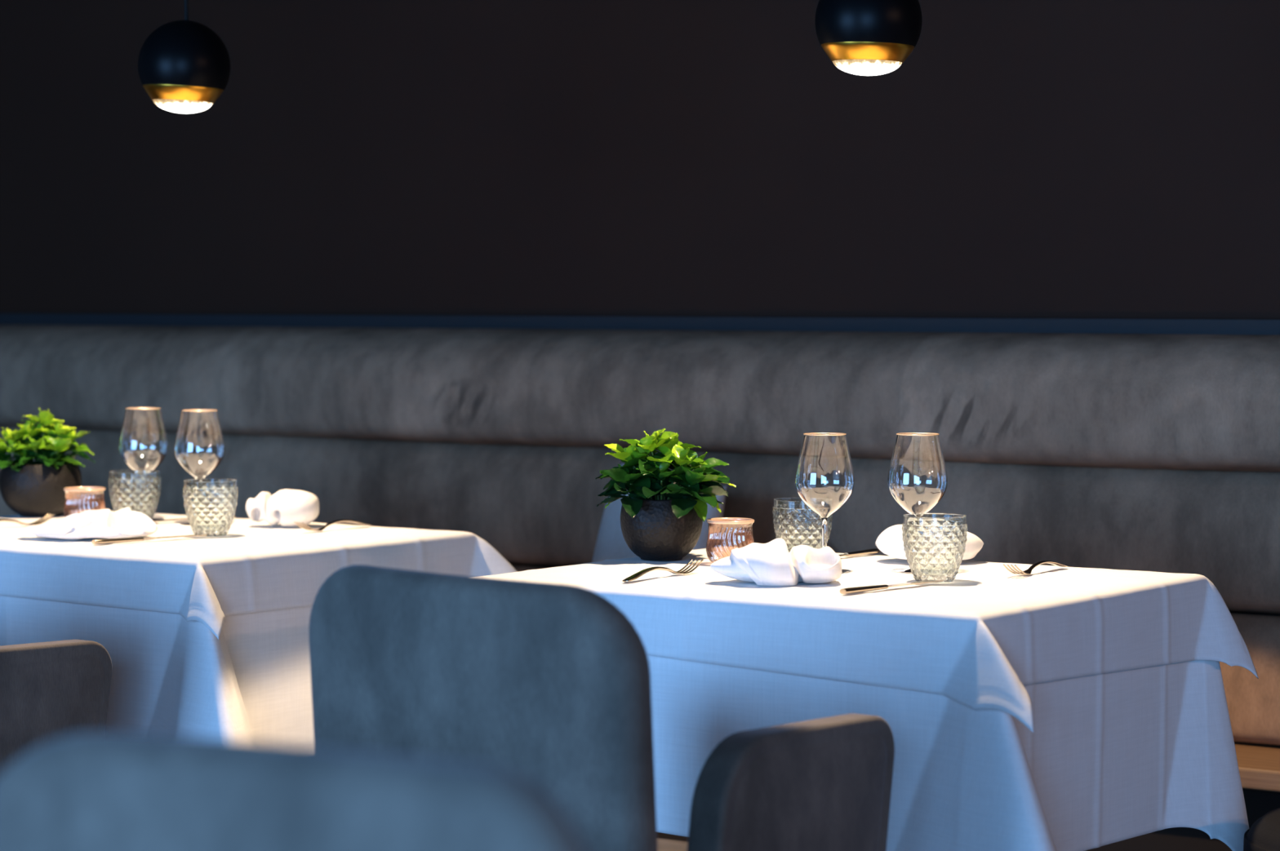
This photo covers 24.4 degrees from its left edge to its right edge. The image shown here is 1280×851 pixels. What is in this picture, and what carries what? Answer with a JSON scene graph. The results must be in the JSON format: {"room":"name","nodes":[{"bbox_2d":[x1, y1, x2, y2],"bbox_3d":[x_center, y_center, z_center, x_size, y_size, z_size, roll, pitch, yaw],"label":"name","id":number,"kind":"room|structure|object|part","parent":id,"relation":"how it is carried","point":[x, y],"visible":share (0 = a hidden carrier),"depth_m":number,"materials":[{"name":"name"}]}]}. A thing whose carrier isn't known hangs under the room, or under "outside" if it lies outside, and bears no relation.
{"room":"restaurant","nodes":[
{"label":"restaurant","id":0,"kind":"room"},
{"bbox_2d":[0,0,1279,319],"bbox_3d":[1.598,-0.493,5.080,12.300,2.900,0.120,2,3,35],"label":"wall","id":1,"kind":"structure","parent":0,"point":[1075,159],"depth_m":6.14,"materials":[{"name":"brown paint"}]},
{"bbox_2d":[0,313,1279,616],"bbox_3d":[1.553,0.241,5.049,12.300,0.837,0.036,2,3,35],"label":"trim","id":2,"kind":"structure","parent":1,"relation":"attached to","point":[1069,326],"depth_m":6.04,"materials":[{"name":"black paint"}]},
{"bbox_3d":[-0.470,-1.864,2.107,12.500,0.100,7.420,2,3,35],"label":"ceiling","id":3,"kind":"structure","parent":0,"visible":0},
{"bbox_2d":[137,0,230,113],"bbox_3d":[-0.797,-1.246,5.148,0.160,1.400,0.160,2,3,35],"label":"pendant lamp","id":4,"kind":"object","parent":3,"relation":"hanging from","point":[184,66],"visible":1,"depth_m":5.12,"materials":[{"name":"black metal"}]},
{"bbox_3d":[-0.797,-0.648,5.174,0.160,0.121,0.160,2,3,35],"label":"lamp shade","id":5,"kind":"part","parent":4,"relation":"part of","materials":[{"name":"black paint"}]},
{"bbox_3d":[-0.792,-1.317,5.144,0.007,1.220,0.007,2,3,35],"label":"cord","id":6,"kind":"part","parent":4,"relation":"part of","materials":[{"name":"black plastic"}]},
{"bbox_2d":[815,0,922,75],"bbox_3d":[0.343,-1.219,4.412,0.160,1.389,0.160,2,3,35],"label":"pendant lamp","id":7,"kind":"object","parent":3,"relation":"hanging from","point":[863,37],"visible":1,"depth_m":4.38,"materials":[{"name":"black metal"}]},
{"bbox_3d":[0.343,-0.627,4.438,0.160,0.119,0.160,2,3,35],"label":"lamp shade","id":8,"kind":"part","parent":7,"relation":"part of","materials":[{"name":"black paint"}]},
{"bbox_3d":[-0.470,1.133,2.238,12.500,0.100,7.420,2,3,35],"label":"floor","id":9,"kind":"structure","parent":0,"visible":0},
{"bbox_2d":[0,640,112,773],"bbox_3d":[-1.196,0.556,4.482,0.553,0.860,0.574,2,3,35],"label":"dining chair","id":10,"kind":"object","parent":9,"relation":"on","point":[50,691],"visible":0.45,"depth_m":4.44,"materials":[{"name":"fabric"}]},
{"bbox_2d":[0,732,586,850],"bbox_3d":[-0.360,0.655,1.577,0.564,0.916,0.574,2,3,35],"label":"dining chair","id":11,"kind":"object","parent":9,"relation":"on","point":[96,791],"visible":1,"depth_m":1.76,"materials":[{"name":"fabric"}]},
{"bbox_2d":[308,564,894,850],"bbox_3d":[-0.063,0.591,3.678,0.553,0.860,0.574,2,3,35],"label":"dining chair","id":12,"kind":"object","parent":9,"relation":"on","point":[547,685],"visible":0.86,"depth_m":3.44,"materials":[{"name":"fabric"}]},
{"bbox_3d":[-0.200,0.401,3.477,0.497,0.463,0.103,2,3,35],"label":"backrest","id":13,"kind":"part","parent":12,"relation":"part of","materials":[{"name":"fabric"}]},
{"bbox_3d":[-0.068,0.589,3.672,0.435,0.083,0.500,2,3,35],"label":"seat","id":14,"kind":"part","parent":12,"relation":"part of","materials":[{"name":"fabric"}]},
{"bbox_3d":[0.180,0.530,3.589,0.057,0.336,0.432,2,3,35],"label":"arm","id":15,"kind":"part","parent":12,"relation":"part of","materials":[{"name":"fabric"}]},
{"bbox_2d":[0,324,1279,850],"bbox_3d":[0.752,0.389,5.397,8.200,1.110,0.333,2,3,35],"label":"banquette","id":16,"kind":"object","parent":9,"relation":"on","point":[1141,452],"visible":0.5,"depth_m":5.82,"materials":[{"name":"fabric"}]},
{"bbox_2d":[591,461,727,562],"bbox_3d":[0.013,0.306,5.764,0.166,0.458,0.393,-2,3,-33],"label":"throw cushion","id":17,"kind":"object","parent":16,"relation":"on","point":[611,544],"visible":0.06,"depth_m":5.77,"materials":[{"name":"fabric"}]},
{"bbox_2d":[1243,808,1279,850],"bbox_3d":[1.089,0.777,4.220,0.452,0.439,0.452,2,3,35],"label":"pouf","id":18,"kind":"object","parent":9,"relation":"on","point":[1264,835],"visible":1,"depth_m":4.19,"materials":[{"name":"fabric"}]},
{"bbox_3d":[0.294,0.613,4.484,0.864,0.743,0.684,2,3,35],"label":"table","id":19,"kind":"object","parent":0,"visible":0},
{"bbox_2d":[647,655,1248,850],"bbox_3d":[0.337,0.523,4.401,1.160,0.585,0.933,2,3,35],"label":"cloth","id":20,"kind":"object","parent":19,"relation":"on","point":[1111,757],"visible":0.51,"depth_m":4.17,"materials":[{"name":"white fabric"}]},
{"bbox_2d":[477,546,1258,733],"bbox_3d":[0.322,0.306,4.431,1.086,0.164,0.863,2,3,35],"label":"cloth","id":21,"kind":"object","parent":20,"relation":"on","point":[975,640],"visible":0.77,"depth_m":4.16,"materials":[{"name":"white fabric"}]},
{"bbox_2d":[622,559,703,582],"bbox_3d":[0.033,0.216,4.409,0.024,0.019,0.198,2,3,33],"label":"fork","id":22,"kind":"object","parent":21,"relation":"on","point":[638,575],"visible":1,"depth_m":4.41,"materials":[{"name":"gold metal"}]},
{"bbox_3d":[0.020,0.218,4.389,0.024,0.017,0.151,2,3,33],"label":"handle","id":23,"kind":"part","parent":22,"relation":"part of","materials":[{"name":"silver metal"}]},
{"bbox_2d":[595,428,736,560],"bbox_3d":[0.041,0.108,4.708,0.220,0.209,0.216,0,3,-4],"label":"potted plant","id":24,"kind":"object","parent":21,"relation":"on","point":[664,512],"visible":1,"depth_m":4.66,"materials":[{"name":"green plant"}]},
{"bbox_3d":[0.034,0.163,4.707,0.131,0.099,0.131,0,3,0],"label":"pot","id":25,"kind":"part","parent":24,"relation":"part of","materials":[{"name":"grey ceramic"}]},
{"bbox_2d":[706,517,754,563],"bbox_3d":[0.141,0.181,4.618,0.076,0.071,0.076,1,3,19],"label":"candle holder","id":26,"kind":"object","parent":21,"relation":"on","point":[726,521],"visible":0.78,"depth_m":4.61,"materials":[{"name":"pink glass"}]},
{"bbox_2d":[710,538,841,586],"bbox_3d":[0.198,0.198,4.325,0.192,0.064,0.135,0,3,0],"label":"napkin","id":27,"kind":"object","parent":21,"relation":"on","point":[771,563],"visible":1,"depth_m":4.28,"materials":[{"name":"fabric"}]},
{"bbox_2d":[772,497,833,552],"bbox_3d":[0.258,0.165,4.690,0.097,0.097,0.097,1,3,18],"label":"tumbler","id":28,"kind":"object","parent":21,"relation":"on","point":[794,522],"visible":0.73,"depth_m":4.65,"materials":[{"name":"clear glass"}]},
{"bbox_2d":[795,432,854,573],"bbox_3d":[0.281,0.117,4.505,0.091,0.210,0.091,2,3,35],"label":"wine glass","id":29,"kind":"object","parent":21,"relation":"on","point":[824,520],"visible":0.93,"depth_m":4.49,"materials":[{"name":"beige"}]},
{"bbox_3d":[0.281,0.178,4.507,0.014,0.076,0.014,2,3,35],"label":"stem","id":30,"kind":"part","parent":29,"relation":"part of","materials":[{"name":"clear glass"}]},
{"bbox_2d":[795,435,854,517],"bbox_3d":[0.281,0.077,4.503,0.091,0.127,0.091,2,3,35],"label":"bowl","id":31,"kind":"object","parent":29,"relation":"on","point":[845,500],"depth_m":4.49,"materials":[{"name":"clear glass"}]},
{"bbox_2d":[838,548,879,556],"bbox_3d":[0.322,0.208,4.730,0.017,0.009,0.222,2,3,35],"label":"knife","id":32,"kind":"object","parent":21,"relation":"on","point":[872,551],"visible":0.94,"depth_m":4.77,"materials":[{"name":"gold metal"}]},
{"bbox_3d":[0.296,0.209,4.691,0.016,0.001,0.128,2,3,35],"label":"blade","id":33,"kind":"part","parent":32,"relation":"part of","materials":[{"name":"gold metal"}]},
{"bbox_2d":[840,580,943,594],"bbox_3d":[0.360,0.229,4.232,0.017,0.009,0.222,2,3,43],"label":"knife","id":34,"kind":"object","parent":21,"relation":"on","point":[866,588],"visible":1,"depth_m":4.20,"materials":[{"name":"gold metal"}]},
{"bbox_3d":[0.318,0.232,4.186,0.015,0.009,0.096,2,3,43],"label":"handle","id":35,"kind":"part","parent":34,"relation":"part of","materials":[{"name":"gold metal"}]},
{"bbox_3d":[0.392,0.228,4.267,0.016,0.001,0.128,2,3,43],"label":"blade","id":36,"kind":"part","parent":34,"relation":"part of","materials":[{"name":"gold metal"}]},
{"bbox_2d":[887,432,947,573],"bbox_3d":[0.422,0.117,4.505,0.091,0.210,0.091,2,3,35],"label":"wine glass","id":37,"kind":"object","parent":21,"relation":"on","point":[904,570],"visible":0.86,"depth_m":4.49,"materials":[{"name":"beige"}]},
{"bbox_2d":[887,435,947,514],"bbox_3d":[0.422,0.077,4.503,0.091,0.127,0.091,2,3,35],"label":"bowl","id":38,"kind":"object","parent":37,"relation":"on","point":[937,501],"depth_m":4.49,"materials":[{"name":"clear glass"}]},
{"bbox_2d":[875,524,983,560],"bbox_3d":[0.457,0.182,4.668,0.170,0.054,0.134,0,3,0],"label":"napkin","id":39,"kind":"object","parent":21,"relation":"on","point":[890,542],"visible":0.41,"depth_m":4.63,"materials":[{"name":"fabric"}]},
{"bbox_2d":[902,513,968,582],"bbox_3d":[0.433,0.180,4.348,0.097,0.097,0.097,1,3,30],"label":"tumbler","id":40,"kind":"object","parent":21,"relation":"on","point":[935,544],"visible":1,"depth_m":4.31,"materials":[{"name":"clear glass"}]},
{"bbox_2d":[1003,560,1067,574],"bbox_3d":[0.602,0.213,4.483,0.024,0.019,0.198,2,3,32],"label":"fork","id":41,"kind":"object","parent":21,"relation":"on","point":[1031,568],"visible":1,"depth_m":4.46,"materials":[{"name":"gold metal"}]},
{"bbox_3d":[0.614,0.213,4.502,0.024,0.017,0.151,2,3,32],"label":"handle","id":42,"kind":"part","parent":41,"relation":"part of","materials":[{"name":"gold metal"}]},
{"bbox_3d":[-0.902,0.576,5.321,0.964,0.743,0.684,2,3,35],"label":"table","id":43,"kind":"object","parent":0,"visible":0},
{"bbox_2d":[0,595,314,747],"bbox_3d":[-0.849,0.420,5.279,1.344,0.457,1.022,2,3,35],"label":"cloth","id":44,"kind":"object","parent":43,"relation":"on","point":[171,676],"visible":0.36,"depth_m":4.84,"materials":[{"name":"white fabric"}]},
{"bbox_2d":[0,509,517,639],"bbox_3d":[-0.884,0.254,5.301,1.179,0.134,0.868,2,3,35],"label":"cloth","id":45,"kind":"object","parent":44,"relation":"on","point":[258,566],"visible":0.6,"depth_m":4.93,"materials":[{"name":"white fabric"}]},
{"bbox_2d":[0,513,55,525],"bbox_3d":[-1.142,0.174,5.355,0.024,0.019,0.198,2,3,39],"label":"fork","id":46,"kind":"object","parent":45,"relation":"on","point":[42,521],"visible":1,"depth_m":5.40,"materials":[{"name":"gold metal"}]},
{"bbox_3d":[-1.156,0.177,5.338,0.024,0.017,0.151,2,3,39],"label":"handle","id":47,"kind":"part","parent":46,"relation":"part of","materials":[{"name":"gold metal"}]},
{"bbox_2d":[0,408,95,517],"bbox_3d":[-1.143,0.070,5.622,0.182,0.206,0.190,2,3,43],"label":"potted plant","id":48,"kind":"object","parent":45,"relation":"on","point":[30,488],"visible":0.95,"depth_m":5.59,"materials":[{"name":"green plant"}]},
{"bbox_3d":[-1.142,0.121,5.637,0.155,0.102,0.155,0,3,0],"label":"pot","id":49,"kind":"part","parent":48,"relation":"part of","materials":[{"name":"grey ceramic"}]},
{"bbox_2d":[63,486,105,517],"bbox_3d":[-1.009,0.148,5.377,0.076,0.071,0.076,1,3,19],"label":"candle holder","id":50,"kind":"object","parent":45,"relation":"on","point":[77,489],"visible":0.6,"depth_m":5.37,"materials":[{"name":"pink glass"}]},
{"bbox_2d":[20,506,157,540],"bbox_3d":[-0.953,0.169,5.120,0.236,0.051,0.145,0,3,-6],"label":"napkin","id":51,"kind":"object","parent":45,"relation":"on","point":[125,522],"visible":0.99,"depth_m":5.10,"materials":[{"name":"fabric"}]},
{"bbox_2d":[107,470,161,519],"bbox_3d":[-0.927,0.133,5.435,0.097,0.097,0.097,0,3,7],"label":"tumbler","id":52,"kind":"object","parent":45,"relation":"on","point":[139,491],"visible":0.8,"depth_m":5.40,"materials":[{"name":"clear glass"}]},
{"bbox_2d":[118,407,168,520],"bbox_3d":[-0.928,0.072,5.534,0.091,0.210,0.091,2,3,35],"label":"wine glass","id":53,"kind":"object","parent":45,"relation":"on","point":[133,408],"visible":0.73,"depth_m":5.52,"materials":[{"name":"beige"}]},
{"bbox_2d":[118,408,168,470],"bbox_3d":[-0.928,0.032,5.532,0.091,0.127,0.091,2,3,35],"label":"bowl","id":54,"kind":"object","parent":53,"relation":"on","point":[122,431],"depth_m":5.52,"materials":[{"name":"clear glass"}]},
{"bbox_2d":[92,534,207,544],"bbox_3d":[-0.837,0.193,5.058,0.222,0.009,0.017,-2,3,-42],"label":"knife","id":55,"kind":"object","parent":45,"relation":"on","point":[105,541],"visible":1,"depth_m":5.02,"materials":[{"name":"gold metal"}]},
{"bbox_3d":[-0.884,0.195,5.016,0.096,0.009,0.015,-2,3,-42],"label":"handle","id":56,"kind":"part","parent":55,"relation":"part of","materials":[{"name":"gold metal"}]},
{"bbox_3d":[-0.803,0.192,5.090,0.128,0.001,0.016,-2,3,-42],"label":"blade","id":57,"kind":"part","parent":55,"relation":"part of","materials":[{"name":"gold metal"}]},
{"bbox_2d":[153,515,235,522],"bbox_3d":[-0.843,0.174,5.502,0.017,0.009,0.222,2,3,43],"label":"knife","id":58,"kind":"object","parent":45,"relation":"on","point":[234,516],"visible":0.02,"depth_m":5.47,"materials":[{"name":"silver metal"}]},
{"bbox_3d":[-0.875,0.175,5.467,0.016,0.001,0.128,2,3,43],"label":"blade","id":59,"kind":"part","parent":58,"relation":"part of","materials":[{"name":"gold metal"}]},
{"bbox_2d":[174,409,224,525],"bbox_3d":[-0.808,0.076,5.433,0.091,0.210,0.091,2,3,35],"label":"wine glass","id":60,"kind":"object","parent":45,"relation":"on","point":[183,411],"visible":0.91,"depth_m":5.42,"materials":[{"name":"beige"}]},
{"bbox_2d":[174,411,224,479],"bbox_3d":[-0.808,0.036,5.432,0.091,0.127,0.091,2,3,35],"label":"bowl","id":61,"kind":"object","parent":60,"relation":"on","point":[221,435],"depth_m":5.42,"materials":[{"name":"clear glass"}]},
{"bbox_2d":[182,479,238,537],"bbox_3d":[-0.751,0.144,5.176,0.097,0.097,0.097,1,3,24],"label":"tumbler","id":62,"kind":"object","parent":45,"relation":"on","point":[210,505],"visible":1,"depth_m":5.14,"materials":[{"name":"clear glass"}]},
{"bbox_2d":[245,488,319,527],"bbox_3d":[-0.650,0.150,5.382,0.132,0.067,0.112,0,3,0],"label":"napkin","id":63,"kind":"object","parent":45,"relation":"on","point":[286,507],"visible":0.98,"depth_m":5.34,"materials":[{"name":"fabric"}]},
{"bbox_2d":[293,519,371,531],"bbox_3d":[-0.549,0.177,5.306,0.024,0.019,0.198,2,3,33],"label":"fork","id":64,"kind":"object","parent":45,"relation":"on","point":[307,528],"visible":1,"depth_m":5.29,"materials":[{"name":"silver metal"}]},
{"bbox_3d":[-0.536,0.177,5.325,0.024,0.017,0.151,2,3,33],"label":"handle","id":65,"kind":"part","parent":64,"relation":"part of","materials":[{"name":"gold metal"}]}
]}

